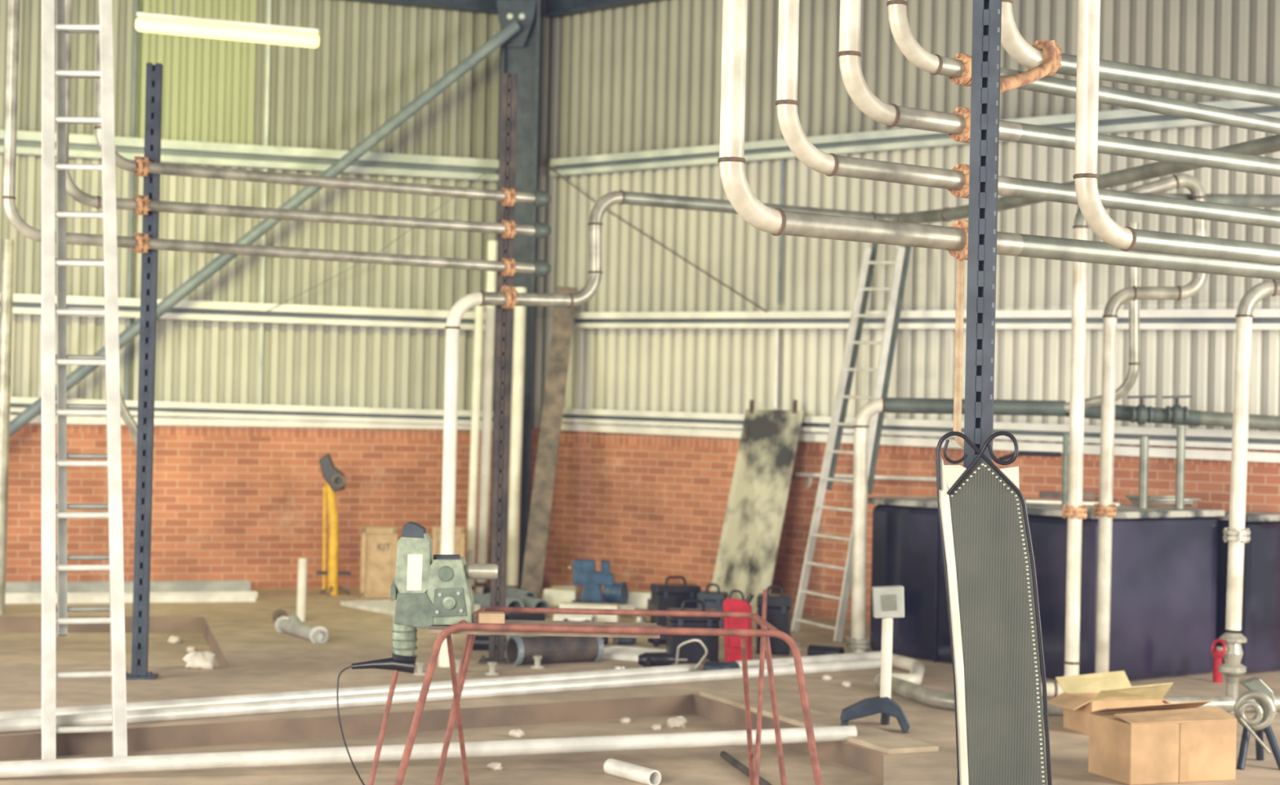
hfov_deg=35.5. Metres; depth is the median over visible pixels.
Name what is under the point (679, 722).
rubble
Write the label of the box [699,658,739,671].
pipe elbow
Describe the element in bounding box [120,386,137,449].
pipe
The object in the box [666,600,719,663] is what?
tool case
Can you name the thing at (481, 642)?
pipe offcut
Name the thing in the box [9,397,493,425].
trim
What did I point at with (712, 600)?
tool case
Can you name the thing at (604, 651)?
channel
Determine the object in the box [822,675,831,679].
rag
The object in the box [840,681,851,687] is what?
rag
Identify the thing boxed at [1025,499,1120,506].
batten
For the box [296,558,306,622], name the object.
pipe offcut
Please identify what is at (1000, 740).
panel
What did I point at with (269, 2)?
trim
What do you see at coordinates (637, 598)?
carton
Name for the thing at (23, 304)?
trim
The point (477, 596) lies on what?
pipe offcut
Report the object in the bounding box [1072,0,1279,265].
pipe
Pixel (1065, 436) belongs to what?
vent pipe
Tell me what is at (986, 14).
column
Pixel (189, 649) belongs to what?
rag
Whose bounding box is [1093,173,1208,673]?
pipe
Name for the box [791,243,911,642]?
ladder
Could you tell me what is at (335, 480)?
stand
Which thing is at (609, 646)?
channel
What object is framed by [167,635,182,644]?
rag
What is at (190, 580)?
channel
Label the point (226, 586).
channel
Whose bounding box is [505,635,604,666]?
pipe offcut
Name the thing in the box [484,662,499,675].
pipe fitting
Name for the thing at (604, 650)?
channel
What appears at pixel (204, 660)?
rag
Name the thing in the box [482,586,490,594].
pipe offcut
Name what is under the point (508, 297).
pipe
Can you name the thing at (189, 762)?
pipe
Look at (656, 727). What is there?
rag
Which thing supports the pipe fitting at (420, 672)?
on the floor
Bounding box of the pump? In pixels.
[568,559,627,604]
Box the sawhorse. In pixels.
[368,606,822,784]
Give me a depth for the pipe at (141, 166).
12.86 m
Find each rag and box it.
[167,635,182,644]
[182,650,216,670]
[186,646,196,652]
[486,762,502,770]
[508,728,525,737]
[619,717,631,724]
[651,724,661,730]
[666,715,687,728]
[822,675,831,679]
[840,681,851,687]
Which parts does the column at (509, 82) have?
plate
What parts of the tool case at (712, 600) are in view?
handle, case lid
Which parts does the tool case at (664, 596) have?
handle, case lid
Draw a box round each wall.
[0,0,542,588]
[529,0,1279,622]
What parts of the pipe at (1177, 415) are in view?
valve handle, valve handle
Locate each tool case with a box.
[650,576,701,626]
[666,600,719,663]
[697,583,728,628]
[755,585,791,655]
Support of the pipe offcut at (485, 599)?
on the channel
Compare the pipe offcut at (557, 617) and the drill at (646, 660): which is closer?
the drill at (646, 660)
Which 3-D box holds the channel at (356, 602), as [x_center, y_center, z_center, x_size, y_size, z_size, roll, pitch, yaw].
[-2.119,1.831,16.878,0.056,0.036,1.294,2,-1,-36]
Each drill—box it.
[638,652,687,667]
[648,635,666,647]
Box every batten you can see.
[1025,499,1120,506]
[1039,491,1093,499]
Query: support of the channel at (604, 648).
on the floor
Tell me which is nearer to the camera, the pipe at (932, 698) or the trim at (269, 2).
the pipe at (932, 698)
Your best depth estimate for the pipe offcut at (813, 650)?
14.06 m
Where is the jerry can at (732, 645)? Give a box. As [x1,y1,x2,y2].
[722,590,754,662]
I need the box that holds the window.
[136,0,257,145]
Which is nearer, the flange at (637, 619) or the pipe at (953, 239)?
the pipe at (953, 239)
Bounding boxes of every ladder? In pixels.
[41,0,127,759]
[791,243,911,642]
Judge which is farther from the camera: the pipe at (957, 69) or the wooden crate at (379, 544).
the wooden crate at (379, 544)
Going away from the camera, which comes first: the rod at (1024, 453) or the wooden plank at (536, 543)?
the rod at (1024, 453)
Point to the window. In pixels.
(209, 84)
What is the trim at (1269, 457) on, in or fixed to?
attached to the wall at (644, 77)
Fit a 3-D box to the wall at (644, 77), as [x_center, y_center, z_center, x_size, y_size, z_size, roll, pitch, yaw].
[2.187,-1.456,16.970,8.540,6.800,0.231,1,-1,42]
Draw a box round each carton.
[543,587,581,605]
[559,602,619,622]
[617,591,651,608]
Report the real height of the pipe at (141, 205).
3.917 m
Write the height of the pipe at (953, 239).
4.442 m
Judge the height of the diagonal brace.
5.265 m
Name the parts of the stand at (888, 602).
leg, post, head plate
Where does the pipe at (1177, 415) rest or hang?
on the floor
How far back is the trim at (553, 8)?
19.16 m
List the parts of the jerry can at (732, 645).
handle, pressed panel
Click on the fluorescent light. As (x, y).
(163, 24)
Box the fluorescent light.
[135,0,320,48]
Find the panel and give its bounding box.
[935,431,1052,784]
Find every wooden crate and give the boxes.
[360,525,397,598]
[431,525,465,563]
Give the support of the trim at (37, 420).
attached to the wall at (229, 503)
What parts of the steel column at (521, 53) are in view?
gusset plate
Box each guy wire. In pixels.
[262,169,490,313]
[542,162,767,312]
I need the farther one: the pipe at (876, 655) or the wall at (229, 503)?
the wall at (229, 503)
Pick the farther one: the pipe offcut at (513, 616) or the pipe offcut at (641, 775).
the pipe offcut at (513, 616)
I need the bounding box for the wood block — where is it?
[478,611,504,623]
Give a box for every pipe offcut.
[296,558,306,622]
[472,591,484,604]
[472,635,506,650]
[479,593,524,613]
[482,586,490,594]
[505,613,545,621]
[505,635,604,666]
[506,586,537,598]
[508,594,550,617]
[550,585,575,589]
[553,613,597,622]
[602,637,608,644]
[603,759,661,784]
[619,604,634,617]
[757,662,789,666]
[807,644,844,656]
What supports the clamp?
attached to the pipe at (957, 69)
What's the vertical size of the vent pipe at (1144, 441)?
0.497 m
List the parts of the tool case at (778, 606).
case lid, handle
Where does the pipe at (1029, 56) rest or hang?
hanging from the ceiling
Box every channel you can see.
[4,594,256,604]
[5,580,244,582]
[5,581,250,593]
[5,591,257,599]
[5,592,249,595]
[340,600,395,615]
[350,600,395,609]
[359,600,395,608]
[368,600,395,605]
[377,599,395,604]
[602,652,638,661]
[604,648,653,653]
[604,649,644,653]
[604,650,641,655]
[605,646,666,652]
[611,645,666,651]
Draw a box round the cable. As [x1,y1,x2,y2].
[675,639,707,668]
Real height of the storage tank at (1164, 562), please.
1.135 m
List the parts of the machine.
power cord, handle, motor, arm, label plate, knob, plate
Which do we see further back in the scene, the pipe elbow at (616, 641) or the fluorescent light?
the pipe elbow at (616, 641)
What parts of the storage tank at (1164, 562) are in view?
tank lid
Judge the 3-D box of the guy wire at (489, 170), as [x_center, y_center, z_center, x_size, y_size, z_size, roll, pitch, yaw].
[-2.482,-1.446,18.995,2.136,1.470,0.012,1,-1,-17]
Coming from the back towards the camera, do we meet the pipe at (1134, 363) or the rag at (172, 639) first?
the rag at (172, 639)
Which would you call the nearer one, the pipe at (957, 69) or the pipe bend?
the pipe at (957, 69)
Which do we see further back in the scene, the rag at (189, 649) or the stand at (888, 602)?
the rag at (189, 649)
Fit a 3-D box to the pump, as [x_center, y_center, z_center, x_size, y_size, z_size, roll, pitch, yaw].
[-0.367,1.686,17.586,0.526,0.420,0.310,1,-1,0]
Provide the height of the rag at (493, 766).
0.049 m
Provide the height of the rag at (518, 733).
0.054 m
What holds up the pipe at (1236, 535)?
on the valve
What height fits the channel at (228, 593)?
0.060 m
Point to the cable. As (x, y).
(692, 640)
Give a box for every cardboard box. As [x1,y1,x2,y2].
[1047,671,1173,735]
[1088,700,1236,784]
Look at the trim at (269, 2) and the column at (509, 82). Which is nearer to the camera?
the column at (509, 82)
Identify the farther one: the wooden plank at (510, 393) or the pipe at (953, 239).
the wooden plank at (510, 393)
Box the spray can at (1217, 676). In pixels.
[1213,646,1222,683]
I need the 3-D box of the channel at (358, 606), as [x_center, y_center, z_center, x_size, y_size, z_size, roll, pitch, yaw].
[-2.237,1.829,16.888,0.056,0.036,1.139,2,-1,-36]
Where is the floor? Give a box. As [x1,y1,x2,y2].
[0,586,1279,784]
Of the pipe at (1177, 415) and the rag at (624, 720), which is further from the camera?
the pipe at (1177, 415)
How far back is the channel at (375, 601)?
17.33 m
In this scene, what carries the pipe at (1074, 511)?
on the floor
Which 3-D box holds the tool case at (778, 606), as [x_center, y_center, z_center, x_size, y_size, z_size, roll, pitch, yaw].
[0.971,1.644,14.495,0.247,0.491,0.237,1,-1,6]
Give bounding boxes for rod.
[761,589,767,620]
[998,450,1061,461]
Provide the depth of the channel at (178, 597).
17.22 m
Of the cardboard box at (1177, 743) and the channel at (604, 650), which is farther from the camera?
the channel at (604, 650)
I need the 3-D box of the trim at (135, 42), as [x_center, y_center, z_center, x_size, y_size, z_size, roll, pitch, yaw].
[-4.663,-2.265,18.406,0.030,4.850,0.060,1,-1,0]
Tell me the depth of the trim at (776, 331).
17.65 m
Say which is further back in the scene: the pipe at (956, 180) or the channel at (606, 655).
the channel at (606, 655)
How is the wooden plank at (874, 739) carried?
on the floor
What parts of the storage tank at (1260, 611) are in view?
tank lid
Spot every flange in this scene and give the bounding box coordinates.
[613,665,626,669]
[631,616,648,622]
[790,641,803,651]
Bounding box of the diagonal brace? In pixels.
[9,20,520,437]
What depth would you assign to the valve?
11.94 m
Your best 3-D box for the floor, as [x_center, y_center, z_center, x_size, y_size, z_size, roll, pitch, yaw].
[-1.541,1.835,8.979,21.000,0.130,24.000,1,-1,0]
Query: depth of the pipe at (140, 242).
12.45 m
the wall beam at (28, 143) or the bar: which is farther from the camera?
the wall beam at (28, 143)
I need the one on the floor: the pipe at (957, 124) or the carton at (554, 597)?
the carton at (554, 597)
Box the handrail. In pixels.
[795,472,936,488]
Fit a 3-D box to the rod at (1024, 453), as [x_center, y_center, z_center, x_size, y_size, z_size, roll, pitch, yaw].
[2.672,0.441,13.727,0.529,0.080,0.050,2,-1,-29]
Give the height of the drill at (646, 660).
0.105 m
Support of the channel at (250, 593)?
on the floor
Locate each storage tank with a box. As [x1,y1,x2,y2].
[866,497,1225,681]
[1212,511,1279,674]
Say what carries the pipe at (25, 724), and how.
on the floor
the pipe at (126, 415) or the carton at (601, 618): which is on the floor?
the carton at (601, 618)
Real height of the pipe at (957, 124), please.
3.977 m
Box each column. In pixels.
[125,62,163,679]
[478,73,517,664]
[488,0,541,589]
[956,0,1001,784]
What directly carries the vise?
on the floor
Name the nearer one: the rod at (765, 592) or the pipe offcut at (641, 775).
the pipe offcut at (641, 775)
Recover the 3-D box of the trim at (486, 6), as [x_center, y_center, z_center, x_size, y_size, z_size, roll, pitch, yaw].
[-5.065,-3.929,18.129,8.150,0.280,0.160,1,-1,-20]
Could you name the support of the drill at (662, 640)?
on the floor
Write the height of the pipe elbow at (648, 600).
0.110 m
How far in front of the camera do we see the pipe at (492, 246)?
18.76 m
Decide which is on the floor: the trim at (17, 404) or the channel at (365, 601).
the channel at (365, 601)
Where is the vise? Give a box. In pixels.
[1233,676,1279,770]
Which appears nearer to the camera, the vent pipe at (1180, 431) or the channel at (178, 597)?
the vent pipe at (1180, 431)
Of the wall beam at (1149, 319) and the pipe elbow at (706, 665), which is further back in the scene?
the wall beam at (1149, 319)
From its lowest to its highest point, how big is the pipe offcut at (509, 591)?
0.139 m
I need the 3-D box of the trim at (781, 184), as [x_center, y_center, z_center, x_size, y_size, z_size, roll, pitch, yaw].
[1.245,-1.479,17.671,0.030,1.380,0.018,1,-1,0]
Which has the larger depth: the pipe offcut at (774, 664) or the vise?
the pipe offcut at (774, 664)
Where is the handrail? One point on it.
(810, 475)
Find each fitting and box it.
[272,609,328,643]
[412,662,426,675]
[454,658,461,672]
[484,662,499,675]
[529,655,544,668]
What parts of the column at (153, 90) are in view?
plate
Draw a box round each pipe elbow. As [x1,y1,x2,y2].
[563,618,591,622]
[613,637,636,645]
[647,599,650,610]
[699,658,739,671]
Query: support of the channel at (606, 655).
on the floor
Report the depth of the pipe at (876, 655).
11.91 m
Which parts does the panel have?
edge cord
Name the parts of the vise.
leg, lever, leg, leg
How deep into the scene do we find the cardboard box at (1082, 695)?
11.09 m
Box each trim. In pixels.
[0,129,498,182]
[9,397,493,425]
[9,415,493,430]
[12,293,495,330]
[124,0,139,400]
[257,0,271,404]
[341,0,497,14]
[541,0,662,18]
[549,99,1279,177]
[560,422,1279,462]
[561,408,1279,450]
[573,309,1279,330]
[773,328,778,407]
[777,159,783,303]
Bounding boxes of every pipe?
[0,239,14,614]
[0,651,880,719]
[0,658,880,733]
[0,725,857,778]
[1,0,551,276]
[55,0,551,238]
[93,0,551,206]
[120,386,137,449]
[437,134,1279,667]
[466,305,484,592]
[475,240,497,594]
[506,287,526,588]
[717,0,1279,279]
[775,0,1279,228]
[837,0,1279,177]
[845,395,1279,653]
[874,673,1279,715]
[886,0,1279,134]
[953,258,964,448]
[1000,0,1279,106]
[1041,193,1279,697]
[1061,433,1068,506]
[1064,222,1140,413]
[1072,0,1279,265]
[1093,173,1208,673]
[1138,436,1148,508]
[1175,426,1185,509]
[1222,280,1279,631]
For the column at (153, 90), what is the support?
on the floor
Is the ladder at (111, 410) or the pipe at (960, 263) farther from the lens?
the ladder at (111, 410)
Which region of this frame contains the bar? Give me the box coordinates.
[720,751,772,784]
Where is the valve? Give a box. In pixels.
[1210,632,1246,713]
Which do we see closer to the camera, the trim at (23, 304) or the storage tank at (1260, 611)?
the storage tank at (1260, 611)
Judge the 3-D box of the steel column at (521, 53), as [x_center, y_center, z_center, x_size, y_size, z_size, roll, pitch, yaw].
[-1.208,-1.500,19.148,0.416,6.790,0.260,1,-1,0]
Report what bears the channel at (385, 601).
on the floor
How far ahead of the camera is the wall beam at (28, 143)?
18.74 m
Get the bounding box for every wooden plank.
[506,393,511,579]
[520,286,577,599]
[699,689,938,755]
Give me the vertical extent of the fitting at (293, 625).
0.166 m
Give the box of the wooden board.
[710,400,803,613]
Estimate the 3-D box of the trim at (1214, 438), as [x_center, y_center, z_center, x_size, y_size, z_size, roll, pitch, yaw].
[2.056,0.287,16.794,7.581,0.206,0.106,1,-1,42]
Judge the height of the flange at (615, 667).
0.055 m
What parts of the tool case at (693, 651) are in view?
handle, case lid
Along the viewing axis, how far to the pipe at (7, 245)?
15.96 m
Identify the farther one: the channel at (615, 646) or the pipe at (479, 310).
the pipe at (479, 310)
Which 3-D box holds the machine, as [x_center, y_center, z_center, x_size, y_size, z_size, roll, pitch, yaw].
[-1.025,1.254,9.215,0.723,1.314,0.242,1,-1,0]
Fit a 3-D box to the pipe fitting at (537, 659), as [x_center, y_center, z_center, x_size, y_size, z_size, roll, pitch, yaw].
[-0.685,1.800,13.367,0.100,0.080,0.100,1,-1,0]
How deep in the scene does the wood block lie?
9.20 m
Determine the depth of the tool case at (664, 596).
16.17 m
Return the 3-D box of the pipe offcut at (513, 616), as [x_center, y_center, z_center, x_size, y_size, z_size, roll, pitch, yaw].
[-0.932,1.814,16.022,0.359,0.100,0.102,2,-1,-40]
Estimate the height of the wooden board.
1.868 m
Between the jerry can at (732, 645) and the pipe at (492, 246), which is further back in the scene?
the pipe at (492, 246)
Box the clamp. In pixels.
[1000,40,1057,93]
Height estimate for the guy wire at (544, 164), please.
1.492 m
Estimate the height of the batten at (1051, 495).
0.050 m
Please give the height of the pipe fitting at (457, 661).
0.080 m
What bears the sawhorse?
on the floor
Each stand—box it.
[316,453,351,596]
[840,585,910,733]
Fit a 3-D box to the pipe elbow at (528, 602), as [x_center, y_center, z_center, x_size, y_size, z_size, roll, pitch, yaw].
[-0.942,1.794,16.814,0.160,0.158,0.515,2,-1,-29]
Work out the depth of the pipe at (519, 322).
18.60 m
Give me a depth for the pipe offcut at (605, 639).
14.77 m
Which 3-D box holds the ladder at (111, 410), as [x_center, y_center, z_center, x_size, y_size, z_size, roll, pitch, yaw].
[-3.028,-0.288,10.841,0.422,4.356,1.420,2,-1,-22]
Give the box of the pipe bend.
[891,653,924,684]
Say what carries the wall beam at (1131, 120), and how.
attached to the wall at (644, 77)
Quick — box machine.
[336,521,498,784]
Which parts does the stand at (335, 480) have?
rod, post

